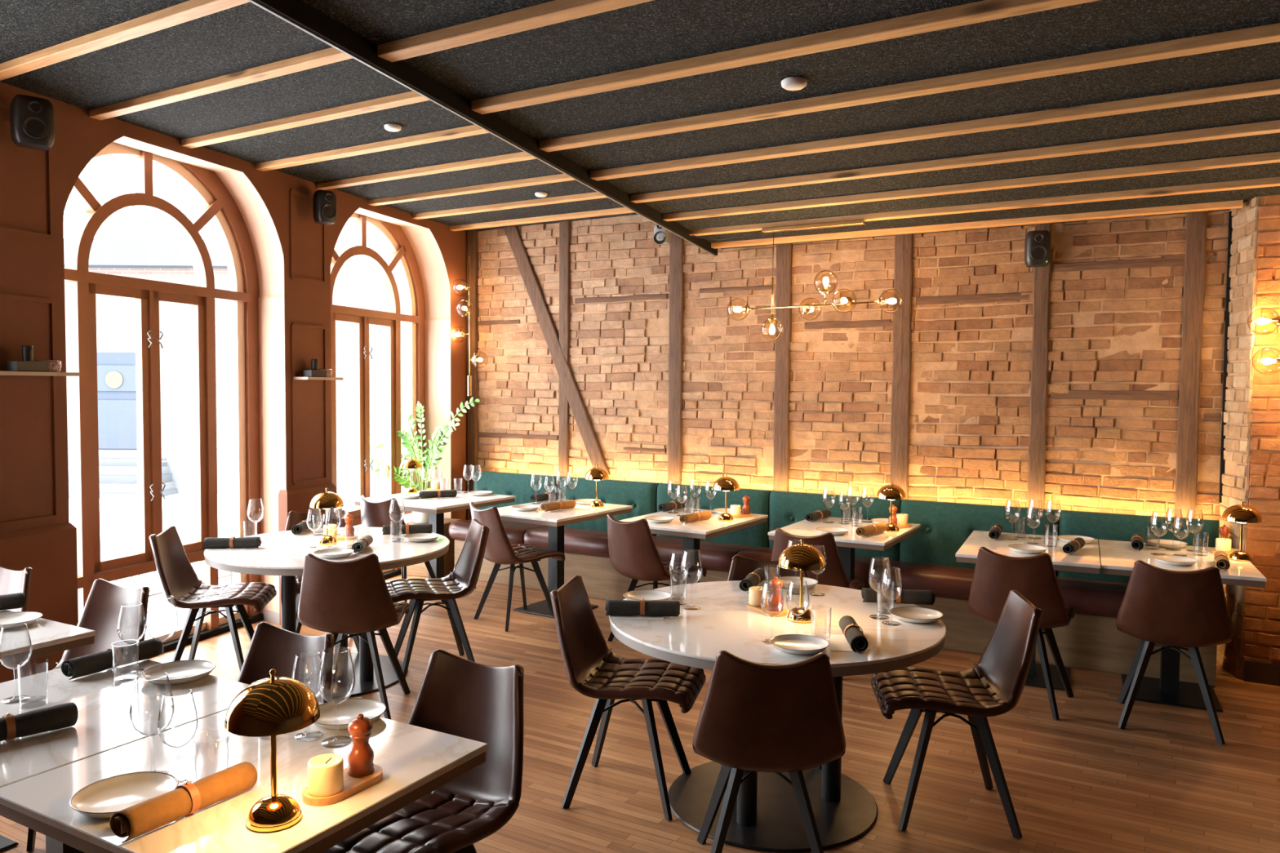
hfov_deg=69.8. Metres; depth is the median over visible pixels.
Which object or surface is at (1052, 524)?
tumbler
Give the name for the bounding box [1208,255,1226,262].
trim
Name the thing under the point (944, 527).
cushion
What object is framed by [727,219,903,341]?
pendant lamp
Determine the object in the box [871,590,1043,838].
dining chair
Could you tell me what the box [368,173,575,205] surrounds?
ceiling beam
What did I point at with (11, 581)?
dining chair
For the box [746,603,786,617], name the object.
serving board
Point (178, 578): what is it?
dining chair
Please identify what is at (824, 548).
wine glass
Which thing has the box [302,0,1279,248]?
ceiling
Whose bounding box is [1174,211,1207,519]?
trim
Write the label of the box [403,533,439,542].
plate
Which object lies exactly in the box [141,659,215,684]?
plate
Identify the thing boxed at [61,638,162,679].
roll
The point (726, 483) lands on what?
table lamp
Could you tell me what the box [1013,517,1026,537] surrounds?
tumbler
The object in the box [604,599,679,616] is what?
roll
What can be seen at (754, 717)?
dining chair
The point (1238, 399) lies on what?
wall
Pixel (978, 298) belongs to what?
trim
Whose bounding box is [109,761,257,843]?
roll
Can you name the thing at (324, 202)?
speaker
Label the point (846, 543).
square table
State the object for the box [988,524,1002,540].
roll
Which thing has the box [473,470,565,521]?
cushion
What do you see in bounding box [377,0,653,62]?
ceiling beam
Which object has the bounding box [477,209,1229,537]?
wall
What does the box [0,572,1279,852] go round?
floor
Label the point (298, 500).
trim
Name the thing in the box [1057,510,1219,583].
cushion
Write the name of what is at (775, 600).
pepper mill
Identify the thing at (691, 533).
square table
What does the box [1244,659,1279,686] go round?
baseboard
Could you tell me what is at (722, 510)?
plate
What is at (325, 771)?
candle
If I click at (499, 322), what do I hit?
trim
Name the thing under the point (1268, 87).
trim
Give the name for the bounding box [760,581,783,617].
bowl
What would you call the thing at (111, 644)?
tumbler
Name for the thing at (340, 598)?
dining chair
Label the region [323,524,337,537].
candle
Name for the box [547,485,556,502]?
tumbler
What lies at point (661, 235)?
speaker
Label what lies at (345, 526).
tumbler
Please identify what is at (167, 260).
building exterior
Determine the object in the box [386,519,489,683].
dining chair
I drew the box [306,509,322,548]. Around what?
wine glass
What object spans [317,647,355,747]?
wine glass
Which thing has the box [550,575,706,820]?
dining chair
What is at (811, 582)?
plate
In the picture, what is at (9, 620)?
plate
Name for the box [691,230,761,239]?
cable
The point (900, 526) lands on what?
serving board
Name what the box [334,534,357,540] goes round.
serving board
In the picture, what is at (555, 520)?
square table
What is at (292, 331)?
trim
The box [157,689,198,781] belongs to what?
wine glass
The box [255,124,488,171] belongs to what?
ceiling beam
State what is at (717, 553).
seat cushion
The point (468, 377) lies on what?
lamp part
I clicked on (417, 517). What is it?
potted plant
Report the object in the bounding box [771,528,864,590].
dining chair
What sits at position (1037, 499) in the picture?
wine glass
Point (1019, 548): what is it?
plate
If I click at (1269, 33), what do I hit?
ceiling beam
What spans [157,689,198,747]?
bowl
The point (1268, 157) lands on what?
trim
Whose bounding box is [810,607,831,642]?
tumbler
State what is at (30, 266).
wall
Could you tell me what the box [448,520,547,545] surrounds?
seat cushion
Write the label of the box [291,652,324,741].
wine glass
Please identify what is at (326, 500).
table lamp
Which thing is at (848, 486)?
wine glass
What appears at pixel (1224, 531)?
pepper mill
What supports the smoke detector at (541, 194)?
attached to the ceiling at (246, 36)
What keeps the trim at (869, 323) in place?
attached to the wall at (1112, 329)
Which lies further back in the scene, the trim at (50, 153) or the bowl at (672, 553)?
the trim at (50, 153)
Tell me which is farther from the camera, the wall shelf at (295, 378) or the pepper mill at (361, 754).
the wall shelf at (295, 378)
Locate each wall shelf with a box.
[0,371,79,376]
[293,377,342,380]
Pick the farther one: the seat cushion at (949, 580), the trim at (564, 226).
the trim at (564, 226)
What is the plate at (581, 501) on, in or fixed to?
on the square table at (555, 520)
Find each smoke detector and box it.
[384,123,401,132]
[534,191,547,197]
[781,76,807,90]
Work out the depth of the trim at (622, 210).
7.70 m
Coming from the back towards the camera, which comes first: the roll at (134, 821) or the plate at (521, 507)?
the plate at (521, 507)
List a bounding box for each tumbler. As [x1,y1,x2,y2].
[17,662,48,706]
[111,644,138,684]
[193,733,229,781]
[311,513,324,535]
[344,525,358,549]
[390,519,403,542]
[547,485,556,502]
[670,573,687,599]
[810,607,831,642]
[840,502,852,522]
[851,506,862,526]
[876,585,895,612]
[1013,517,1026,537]
[1044,524,1057,546]
[1146,526,1160,550]
[1193,532,1208,555]
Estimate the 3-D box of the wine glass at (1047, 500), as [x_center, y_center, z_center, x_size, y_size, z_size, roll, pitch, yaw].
[2.494,0.561,5.541,0.091,0.236,0.091,2,3,30]
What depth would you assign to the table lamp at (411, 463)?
7.64 m
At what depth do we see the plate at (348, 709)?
2.50 m
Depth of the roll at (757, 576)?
4.09 m
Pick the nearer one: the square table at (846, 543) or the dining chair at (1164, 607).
the dining chair at (1164, 607)
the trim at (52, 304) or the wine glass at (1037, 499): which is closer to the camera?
the trim at (52, 304)
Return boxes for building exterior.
[63,238,401,498]
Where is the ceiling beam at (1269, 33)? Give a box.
[538,22,1279,151]
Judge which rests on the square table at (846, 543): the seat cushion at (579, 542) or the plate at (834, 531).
the plate at (834, 531)
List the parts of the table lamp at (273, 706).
lamp shade, stem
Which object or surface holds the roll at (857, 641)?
on the round table at (766, 816)
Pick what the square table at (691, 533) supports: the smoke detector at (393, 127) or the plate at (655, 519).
the plate at (655, 519)
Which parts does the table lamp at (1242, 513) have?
stem, lamp shade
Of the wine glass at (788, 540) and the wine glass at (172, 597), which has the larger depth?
the wine glass at (788, 540)
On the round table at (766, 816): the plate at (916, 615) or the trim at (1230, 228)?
the plate at (916, 615)
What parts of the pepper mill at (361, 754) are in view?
knob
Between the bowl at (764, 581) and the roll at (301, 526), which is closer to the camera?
the bowl at (764, 581)
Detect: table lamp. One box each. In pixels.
[224,668,320,832]
[309,488,343,545]
[400,455,422,493]
[584,464,608,507]
[712,473,739,520]
[777,538,826,622]
[875,481,906,532]
[1221,500,1262,561]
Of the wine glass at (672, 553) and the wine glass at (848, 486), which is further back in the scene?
the wine glass at (848, 486)
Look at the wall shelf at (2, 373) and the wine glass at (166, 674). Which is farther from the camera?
the wall shelf at (2, 373)
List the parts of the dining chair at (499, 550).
leg, backrest, leg, leg, seat, leg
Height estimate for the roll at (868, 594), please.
0.067 m
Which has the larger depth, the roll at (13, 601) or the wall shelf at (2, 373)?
the wall shelf at (2, 373)
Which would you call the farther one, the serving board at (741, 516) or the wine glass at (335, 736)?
the serving board at (741, 516)
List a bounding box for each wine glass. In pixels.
[0,622,32,703]
[116,604,146,675]
[129,674,174,774]
[145,596,178,666]
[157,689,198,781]
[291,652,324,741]
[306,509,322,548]
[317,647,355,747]
[325,508,341,547]
[389,499,404,540]
[666,480,679,513]
[669,552,688,605]
[680,551,702,609]
[760,581,783,644]
[786,539,804,595]
[786,581,809,634]
[809,548,826,595]
[822,487,835,523]
[846,485,860,520]
[861,487,875,522]
[867,557,892,619]
[880,568,902,625]
[1004,500,1020,540]
[1026,506,1040,544]
[1027,498,1044,539]
[1044,499,1061,539]
[1149,511,1168,555]
[1164,507,1182,551]
[1172,515,1190,556]
[1185,509,1204,551]
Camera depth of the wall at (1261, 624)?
5.16 m
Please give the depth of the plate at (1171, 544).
5.33 m
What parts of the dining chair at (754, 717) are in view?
leg, leg, seat, backrest, leg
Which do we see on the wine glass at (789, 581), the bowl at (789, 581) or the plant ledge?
the bowl at (789, 581)
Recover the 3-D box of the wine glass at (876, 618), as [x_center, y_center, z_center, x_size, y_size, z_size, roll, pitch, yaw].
[0.943,0.634,3.610,0.091,0.236,0.091,2,3,30]
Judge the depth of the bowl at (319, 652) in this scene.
2.35 m
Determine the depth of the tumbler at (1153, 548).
5.22 m
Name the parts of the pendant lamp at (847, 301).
bulb, bulb, drop rod, rod, bulb, bulb, bulb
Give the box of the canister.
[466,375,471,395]
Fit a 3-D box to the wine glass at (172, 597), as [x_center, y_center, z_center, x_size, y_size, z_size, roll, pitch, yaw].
[-1.487,0.649,2.858,0.091,0.236,0.091,2,3,30]
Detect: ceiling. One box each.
[0,0,638,231]
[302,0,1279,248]
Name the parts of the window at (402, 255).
arch frame, rail, frame, frame, moulding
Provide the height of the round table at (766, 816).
0.752 m
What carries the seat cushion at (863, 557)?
on the bench
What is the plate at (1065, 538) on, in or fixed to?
on the square table at (1086, 559)
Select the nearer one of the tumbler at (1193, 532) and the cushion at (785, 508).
the tumbler at (1193, 532)
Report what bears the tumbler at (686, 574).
on the round table at (766, 816)
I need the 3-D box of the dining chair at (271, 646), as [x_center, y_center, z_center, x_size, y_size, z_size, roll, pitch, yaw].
[-1.264,1.100,2.841,0.486,0.850,0.608,2,3,27]
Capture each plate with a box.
[0,611,42,629]
[69,771,178,817]
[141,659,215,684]
[313,547,354,558]
[313,697,386,729]
[396,493,419,498]
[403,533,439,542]
[467,490,493,495]
[511,504,539,511]
[574,498,600,504]
[622,589,671,600]
[643,515,674,523]
[713,507,742,514]
[768,634,829,654]
[777,576,817,589]
[815,526,848,535]
[871,518,888,524]
[888,606,943,623]
[1008,543,1047,553]
[1057,534,1094,543]
[1146,538,1187,548]
[1152,555,1197,565]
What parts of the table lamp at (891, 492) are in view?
stem, lamp shade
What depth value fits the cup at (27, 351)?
4.40 m
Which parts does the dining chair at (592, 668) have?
backrest, leg, leg, seat, leg, leg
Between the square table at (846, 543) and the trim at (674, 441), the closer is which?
the square table at (846, 543)
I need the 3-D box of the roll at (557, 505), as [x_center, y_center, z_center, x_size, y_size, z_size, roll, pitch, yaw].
[-0.596,0.574,6.697,0.066,0.067,0.293,3,3,42]
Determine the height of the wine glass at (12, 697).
0.212 m
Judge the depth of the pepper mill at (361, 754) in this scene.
2.08 m
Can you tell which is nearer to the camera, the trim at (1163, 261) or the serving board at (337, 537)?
the serving board at (337, 537)
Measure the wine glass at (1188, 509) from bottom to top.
0.236 m
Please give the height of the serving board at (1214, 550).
0.016 m
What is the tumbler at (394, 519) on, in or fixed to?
on the round table at (282, 553)
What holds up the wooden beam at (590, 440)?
attached to the wall at (1112, 329)
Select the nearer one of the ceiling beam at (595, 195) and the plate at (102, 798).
the plate at (102, 798)
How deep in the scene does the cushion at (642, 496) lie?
7.45 m
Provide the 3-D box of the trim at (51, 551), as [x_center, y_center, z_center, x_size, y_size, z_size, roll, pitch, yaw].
[-3.042,0.970,4.525,0.075,0.930,0.540,1,3,19]
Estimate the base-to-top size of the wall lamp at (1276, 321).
1.540 m
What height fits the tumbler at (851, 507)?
0.122 m
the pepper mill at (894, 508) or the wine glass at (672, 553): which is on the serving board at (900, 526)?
the pepper mill at (894, 508)
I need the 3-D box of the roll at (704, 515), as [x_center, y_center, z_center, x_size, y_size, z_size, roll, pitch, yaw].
[0.372,0.604,6.156,0.066,0.067,0.293,2,3,38]
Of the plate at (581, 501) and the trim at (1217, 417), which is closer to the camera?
the trim at (1217, 417)
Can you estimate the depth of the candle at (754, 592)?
3.72 m
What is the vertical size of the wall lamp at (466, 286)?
1.470 m
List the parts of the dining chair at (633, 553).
leg, backrest, leg, seat, leg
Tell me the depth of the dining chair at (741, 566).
4.43 m
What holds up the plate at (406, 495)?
on the square table at (436, 508)
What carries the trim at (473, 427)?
attached to the wall at (1112, 329)
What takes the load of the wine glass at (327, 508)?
on the round table at (282, 553)
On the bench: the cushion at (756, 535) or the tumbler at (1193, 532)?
the cushion at (756, 535)
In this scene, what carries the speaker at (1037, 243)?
attached to the wall at (1112, 329)
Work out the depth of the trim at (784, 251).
6.96 m
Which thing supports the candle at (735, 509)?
on the serving board at (741, 516)
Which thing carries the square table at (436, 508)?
on the floor
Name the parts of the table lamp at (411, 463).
lamp shade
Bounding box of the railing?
[113,571,233,596]
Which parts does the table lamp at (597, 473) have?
stem, lamp shade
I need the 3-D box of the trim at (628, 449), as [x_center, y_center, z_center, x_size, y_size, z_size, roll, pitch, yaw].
[0.045,0.193,7.637,0.400,0.039,0.047,2,3,30]
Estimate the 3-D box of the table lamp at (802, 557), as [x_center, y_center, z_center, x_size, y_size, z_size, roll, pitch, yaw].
[0.627,0.593,3.562,0.184,0.316,0.184,1,2,4]
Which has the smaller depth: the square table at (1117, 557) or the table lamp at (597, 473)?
the square table at (1117, 557)
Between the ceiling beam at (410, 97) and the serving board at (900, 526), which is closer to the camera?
the ceiling beam at (410, 97)
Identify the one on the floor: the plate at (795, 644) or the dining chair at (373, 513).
the dining chair at (373, 513)
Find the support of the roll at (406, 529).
on the round table at (282, 553)
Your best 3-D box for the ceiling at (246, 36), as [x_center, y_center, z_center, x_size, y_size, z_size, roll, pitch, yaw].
[-2.264,-1.616,3.606,3.100,0.040,10.041,1,3,19]
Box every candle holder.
[6,345,48,372]
[302,359,326,377]
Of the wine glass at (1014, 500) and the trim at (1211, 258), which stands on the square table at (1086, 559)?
the wine glass at (1014, 500)
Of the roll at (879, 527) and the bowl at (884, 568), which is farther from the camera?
the roll at (879, 527)
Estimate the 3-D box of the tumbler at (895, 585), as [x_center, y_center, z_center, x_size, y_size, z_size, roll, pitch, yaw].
[0.988,0.687,3.691,0.072,0.122,0.072,2,3,30]
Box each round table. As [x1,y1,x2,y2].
[204,527,449,699]
[608,580,946,852]
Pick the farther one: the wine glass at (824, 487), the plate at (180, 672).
the wine glass at (824, 487)
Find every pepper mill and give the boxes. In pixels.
[343,512,354,536]
[346,713,374,777]
[742,494,750,514]
[768,576,783,612]
[888,504,897,524]
[1218,524,1230,538]
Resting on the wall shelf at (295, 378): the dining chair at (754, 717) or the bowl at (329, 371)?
the bowl at (329, 371)
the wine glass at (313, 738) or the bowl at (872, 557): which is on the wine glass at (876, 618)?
the bowl at (872, 557)
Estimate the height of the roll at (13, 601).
0.067 m
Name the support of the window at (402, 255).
in the wall at (30, 266)
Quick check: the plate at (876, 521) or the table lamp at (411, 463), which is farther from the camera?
the table lamp at (411, 463)
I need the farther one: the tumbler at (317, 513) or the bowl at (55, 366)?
the tumbler at (317, 513)
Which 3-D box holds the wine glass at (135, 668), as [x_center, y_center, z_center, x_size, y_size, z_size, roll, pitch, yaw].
[-1.583,0.660,2.862,0.082,0.212,0.082,2,3,30]
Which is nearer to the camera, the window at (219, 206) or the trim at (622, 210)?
the window at (219, 206)
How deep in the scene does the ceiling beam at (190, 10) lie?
3.68 m
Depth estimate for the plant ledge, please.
8.03 m
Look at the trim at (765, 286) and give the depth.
7.16 m
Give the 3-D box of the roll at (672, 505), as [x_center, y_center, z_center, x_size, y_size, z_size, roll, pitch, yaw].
[0.239,0.579,6.731,0.066,0.067,0.293,2,3,36]
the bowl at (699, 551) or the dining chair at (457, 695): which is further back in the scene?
the bowl at (699, 551)
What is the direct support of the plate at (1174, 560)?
on the square table at (1117, 557)
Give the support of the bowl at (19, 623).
on the wine glass at (12, 697)
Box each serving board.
[302,764,382,806]
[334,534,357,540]
[426,488,448,490]
[732,513,752,518]
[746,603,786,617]
[897,524,911,528]
[1212,546,1233,555]
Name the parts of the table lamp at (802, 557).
stem, lamp shade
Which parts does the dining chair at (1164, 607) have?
leg, leg, seat, backrest, leg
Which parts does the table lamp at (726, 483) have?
stem, lamp shade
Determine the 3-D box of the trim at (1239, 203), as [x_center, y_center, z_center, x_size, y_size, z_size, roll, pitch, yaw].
[2.001,-1.323,6.100,3.358,0.040,0.066,2,3,30]
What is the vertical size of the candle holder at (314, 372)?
0.125 m
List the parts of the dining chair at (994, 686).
leg, leg, seat, leg, leg, backrest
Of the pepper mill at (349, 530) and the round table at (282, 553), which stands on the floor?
the round table at (282, 553)
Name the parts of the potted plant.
stem, stem, stem, stem, stem, stem, stem, pot, stem, stem, stem, stem, stem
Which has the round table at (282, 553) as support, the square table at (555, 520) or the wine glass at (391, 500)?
the wine glass at (391, 500)
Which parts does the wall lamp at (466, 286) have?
bulb, rod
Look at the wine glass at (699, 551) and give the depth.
3.74 m
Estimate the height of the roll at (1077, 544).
0.067 m
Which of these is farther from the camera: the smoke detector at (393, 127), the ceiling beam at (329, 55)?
the smoke detector at (393, 127)
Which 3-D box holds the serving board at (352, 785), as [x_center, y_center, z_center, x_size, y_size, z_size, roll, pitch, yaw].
[-0.663,0.799,2.052,0.094,0.016,0.198,2,3,30]
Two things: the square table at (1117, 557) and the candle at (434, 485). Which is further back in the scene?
the candle at (434, 485)
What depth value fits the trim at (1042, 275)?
6.06 m
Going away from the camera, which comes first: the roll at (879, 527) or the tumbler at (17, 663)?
the tumbler at (17, 663)
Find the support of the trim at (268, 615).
attached to the wall at (30, 266)
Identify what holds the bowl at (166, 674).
on the wine glass at (166, 674)
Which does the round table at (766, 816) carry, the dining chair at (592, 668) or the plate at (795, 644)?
the plate at (795, 644)
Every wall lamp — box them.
[451,256,488,395]
[1247,307,1279,374]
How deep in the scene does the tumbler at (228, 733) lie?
2.01 m
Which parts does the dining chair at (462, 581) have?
leg, leg, mounting plate, seat, leg, leg, backrest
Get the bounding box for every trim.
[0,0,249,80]
[0,101,54,239]
[0,293,60,527]
[0,522,78,683]
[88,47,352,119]
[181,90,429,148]
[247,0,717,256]
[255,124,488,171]
[260,608,279,623]
[278,483,337,625]
[288,188,326,284]
[290,323,328,484]
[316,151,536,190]
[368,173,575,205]
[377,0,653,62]
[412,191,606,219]
[449,207,633,231]
[466,230,479,519]
[477,320,519,324]
[477,432,558,439]
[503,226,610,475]
[558,221,570,476]
[574,293,666,303]
[590,79,1279,180]
[623,447,666,453]
[630,120,1279,203]
[662,151,1279,221]
[667,232,684,484]
[688,177,1279,235]
[699,284,772,293]
[711,200,1243,248]
[773,243,792,491]
[804,319,890,328]
[889,234,912,499]
[915,293,1029,305]
[1026,223,1051,508]
[1051,389,1177,399]
[1054,256,1182,271]
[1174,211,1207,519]
[1203,413,1222,422]
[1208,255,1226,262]
[1218,211,1232,502]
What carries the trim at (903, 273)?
attached to the wall at (1112, 329)
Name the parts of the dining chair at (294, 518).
seat, leg, leg, backrest, leg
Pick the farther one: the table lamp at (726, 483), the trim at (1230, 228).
the table lamp at (726, 483)
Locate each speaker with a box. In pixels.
[9,94,54,150]
[312,190,337,224]
[653,224,671,244]
[1024,230,1050,266]
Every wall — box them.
[0,81,467,613]
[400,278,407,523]
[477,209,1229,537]
[1216,196,1261,679]
[1235,195,1279,679]
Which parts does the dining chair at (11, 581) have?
backrest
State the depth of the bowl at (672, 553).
3.81 m
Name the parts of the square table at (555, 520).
plate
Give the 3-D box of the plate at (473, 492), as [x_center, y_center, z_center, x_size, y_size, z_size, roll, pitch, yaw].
[-1.319,0.552,7.582,0.205,0.025,0.205,2,3,30]
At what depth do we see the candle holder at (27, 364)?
4.40 m
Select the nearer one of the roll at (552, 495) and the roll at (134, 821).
the roll at (134, 821)
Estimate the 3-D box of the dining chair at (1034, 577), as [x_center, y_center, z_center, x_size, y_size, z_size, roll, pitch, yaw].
[2.023,1.037,4.851,0.486,0.850,0.608,2,3,34]
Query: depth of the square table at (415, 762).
2.08 m
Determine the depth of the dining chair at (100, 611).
3.74 m
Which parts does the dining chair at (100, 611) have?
leg, seat, backrest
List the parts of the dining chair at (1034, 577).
backrest, seat, leg, leg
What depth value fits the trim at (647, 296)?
7.68 m
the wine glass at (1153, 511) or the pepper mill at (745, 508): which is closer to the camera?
the wine glass at (1153, 511)
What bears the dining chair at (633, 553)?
on the floor
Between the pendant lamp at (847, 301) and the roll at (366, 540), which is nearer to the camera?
the roll at (366, 540)
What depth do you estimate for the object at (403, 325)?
9.03 m
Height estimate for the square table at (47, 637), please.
0.750 m
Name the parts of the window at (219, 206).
rail, arch frame, frame, moulding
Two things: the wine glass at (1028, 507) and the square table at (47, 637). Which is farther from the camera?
the wine glass at (1028, 507)
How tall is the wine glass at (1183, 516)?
0.212 m
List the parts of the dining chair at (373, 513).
backrest, leg, leg, leg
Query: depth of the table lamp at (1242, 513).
4.86 m
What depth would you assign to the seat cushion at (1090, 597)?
5.37 m
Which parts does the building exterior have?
door, door panel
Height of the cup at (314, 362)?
0.075 m
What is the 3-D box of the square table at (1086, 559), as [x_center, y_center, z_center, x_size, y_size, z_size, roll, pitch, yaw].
[2.248,1.063,5.310,0.712,0.750,0.920,2,3,26]
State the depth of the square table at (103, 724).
2.54 m
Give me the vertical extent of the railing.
1.050 m
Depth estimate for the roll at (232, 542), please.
5.01 m
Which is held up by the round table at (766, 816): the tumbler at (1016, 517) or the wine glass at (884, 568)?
the wine glass at (884, 568)
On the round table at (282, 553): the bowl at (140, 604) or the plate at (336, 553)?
the plate at (336, 553)
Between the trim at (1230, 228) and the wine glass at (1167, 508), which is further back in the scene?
the trim at (1230, 228)
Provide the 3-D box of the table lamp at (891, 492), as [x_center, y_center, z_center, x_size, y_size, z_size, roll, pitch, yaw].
[1.588,0.503,5.801,0.184,0.316,0.184,1,2,4]
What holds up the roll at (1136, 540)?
on the square table at (1117, 557)
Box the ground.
[68,493,386,637]
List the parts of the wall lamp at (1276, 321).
lamp shade, bulb, bulb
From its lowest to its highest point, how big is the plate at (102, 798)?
0.025 m
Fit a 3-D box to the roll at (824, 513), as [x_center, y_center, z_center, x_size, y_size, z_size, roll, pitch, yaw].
[1.218,0.605,6.276,0.066,0.067,0.293,2,3,35]
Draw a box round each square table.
[0,609,96,852]
[0,659,248,852]
[0,702,488,852]
[353,489,515,588]
[497,498,632,617]
[619,507,768,584]
[767,516,920,579]
[955,530,1100,690]
[1098,539,1266,711]
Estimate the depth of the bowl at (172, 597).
2.85 m
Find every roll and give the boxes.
[0,592,26,610]
[0,702,78,741]
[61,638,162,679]
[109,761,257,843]
[203,536,261,548]
[291,518,315,534]
[351,534,373,553]
[382,523,432,534]
[418,489,457,498]
[529,491,562,502]
[540,500,575,511]
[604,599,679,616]
[657,500,687,511]
[679,511,711,524]
[738,568,767,592]
[804,509,831,522]
[839,615,868,653]
[855,522,887,537]
[861,587,935,604]
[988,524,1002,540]
[1062,537,1084,555]
[1130,533,1143,550]
[1213,551,1230,570]
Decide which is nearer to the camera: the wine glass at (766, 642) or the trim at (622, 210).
the wine glass at (766, 642)
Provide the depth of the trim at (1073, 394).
5.84 m
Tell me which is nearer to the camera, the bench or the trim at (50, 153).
the trim at (50, 153)
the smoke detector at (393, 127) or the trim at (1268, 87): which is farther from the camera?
the smoke detector at (393, 127)
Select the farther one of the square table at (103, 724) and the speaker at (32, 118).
the speaker at (32, 118)
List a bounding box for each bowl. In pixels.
[0,622,32,669]
[35,360,62,372]
[116,604,146,644]
[129,674,174,736]
[145,596,178,641]
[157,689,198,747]
[291,652,324,697]
[317,647,355,704]
[318,368,332,377]
[669,552,688,582]
[680,551,702,584]
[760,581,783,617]
[786,581,809,615]
[867,557,892,592]
[880,568,902,600]
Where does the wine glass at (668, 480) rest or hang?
on the square table at (691, 533)
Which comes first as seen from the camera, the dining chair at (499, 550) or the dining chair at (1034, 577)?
the dining chair at (1034, 577)
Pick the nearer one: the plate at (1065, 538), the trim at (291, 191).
the plate at (1065, 538)
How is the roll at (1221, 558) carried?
on the square table at (1117, 557)
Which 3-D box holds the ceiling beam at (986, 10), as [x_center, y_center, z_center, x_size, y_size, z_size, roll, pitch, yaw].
[2.375,-1.134,1.786,6.959,0.040,0.066,2,3,30]
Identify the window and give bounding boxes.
[64,142,263,653]
[330,213,425,579]
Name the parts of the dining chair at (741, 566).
backrest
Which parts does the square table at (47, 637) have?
plate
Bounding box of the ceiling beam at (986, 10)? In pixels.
[471,0,1099,114]
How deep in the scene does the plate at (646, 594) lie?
3.91 m
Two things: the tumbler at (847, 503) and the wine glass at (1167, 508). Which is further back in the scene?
the tumbler at (847, 503)
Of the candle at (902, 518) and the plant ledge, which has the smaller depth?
the candle at (902, 518)
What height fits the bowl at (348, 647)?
0.138 m
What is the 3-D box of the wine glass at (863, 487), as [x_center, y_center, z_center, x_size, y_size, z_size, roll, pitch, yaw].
[1.536,0.527,6.191,0.091,0.236,0.091,2,3,30]
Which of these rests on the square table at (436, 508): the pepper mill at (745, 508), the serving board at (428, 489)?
the serving board at (428, 489)
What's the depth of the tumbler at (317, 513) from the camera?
5.50 m
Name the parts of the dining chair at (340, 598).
leg, leg, backrest, seat, leg, leg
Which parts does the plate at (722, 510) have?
dish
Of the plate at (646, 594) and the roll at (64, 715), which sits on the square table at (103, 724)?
the roll at (64, 715)
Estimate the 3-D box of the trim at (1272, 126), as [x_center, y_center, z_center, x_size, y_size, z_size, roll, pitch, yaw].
[3.116,-1.199,3.402,7.308,0.040,0.066,2,3,30]
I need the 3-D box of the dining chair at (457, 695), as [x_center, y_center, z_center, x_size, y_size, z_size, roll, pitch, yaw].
[-0.615,1.118,2.533,0.486,0.850,0.608,2,3,30]
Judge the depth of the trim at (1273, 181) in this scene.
5.28 m
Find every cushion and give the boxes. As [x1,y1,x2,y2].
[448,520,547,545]
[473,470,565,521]
[523,527,609,557]
[560,475,661,536]
[652,536,755,571]
[656,482,773,547]
[737,546,884,586]
[768,490,902,560]
[870,560,974,599]
[899,499,1059,577]
[1056,577,1128,617]
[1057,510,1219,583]
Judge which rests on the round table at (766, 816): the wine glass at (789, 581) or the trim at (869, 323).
the wine glass at (789, 581)
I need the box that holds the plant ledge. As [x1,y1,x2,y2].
[405,518,462,577]
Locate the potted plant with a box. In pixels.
[369,396,479,523]
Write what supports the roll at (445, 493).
on the square table at (436, 508)
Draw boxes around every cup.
[21,345,33,361]
[311,359,318,369]
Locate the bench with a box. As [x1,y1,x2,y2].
[448,470,1219,687]
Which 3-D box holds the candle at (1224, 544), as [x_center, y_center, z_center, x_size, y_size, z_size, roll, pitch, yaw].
[3.229,0.652,5.080,0.074,0.071,0.074,2,3,30]
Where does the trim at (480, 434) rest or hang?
attached to the wall at (1112, 329)
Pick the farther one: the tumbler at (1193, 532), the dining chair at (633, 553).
the dining chair at (633, 553)
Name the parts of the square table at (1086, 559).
plate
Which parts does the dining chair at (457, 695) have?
seat, backrest, leg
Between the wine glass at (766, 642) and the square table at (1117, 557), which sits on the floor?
the square table at (1117, 557)
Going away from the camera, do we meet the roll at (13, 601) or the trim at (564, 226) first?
the roll at (13, 601)
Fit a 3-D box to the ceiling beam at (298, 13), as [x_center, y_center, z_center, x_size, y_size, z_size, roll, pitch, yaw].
[-0.922,-1.349,2.734,0.024,0.412,9.260,1,3,19]
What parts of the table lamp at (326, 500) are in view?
lamp shade, stem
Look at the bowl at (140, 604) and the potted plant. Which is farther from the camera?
the potted plant
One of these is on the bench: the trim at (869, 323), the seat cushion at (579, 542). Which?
the seat cushion at (579, 542)
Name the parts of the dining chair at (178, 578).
backrest, leg, leg, mounting plate, seat, leg, leg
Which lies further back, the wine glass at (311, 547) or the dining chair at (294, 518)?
the dining chair at (294, 518)
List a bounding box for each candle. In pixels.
[307,753,343,796]
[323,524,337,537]
[431,480,439,488]
[730,504,741,515]
[748,586,767,606]
[896,513,908,524]
[1215,537,1231,551]
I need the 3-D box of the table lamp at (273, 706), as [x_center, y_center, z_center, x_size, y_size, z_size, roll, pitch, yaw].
[-0.754,0.655,1.889,0.184,0.316,0.184,-1,3,-33]
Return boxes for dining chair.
[0,565,32,667]
[26,578,149,851]
[149,525,276,671]
[236,622,333,702]
[280,508,359,653]
[297,553,410,719]
[321,648,524,852]
[360,495,444,602]
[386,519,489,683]
[469,502,565,631]
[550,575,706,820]
[606,513,706,641]
[692,650,845,852]
[720,554,822,768]
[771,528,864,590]
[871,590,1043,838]
[968,546,1075,719]
[1115,560,1232,744]
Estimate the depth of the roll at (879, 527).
5.62 m

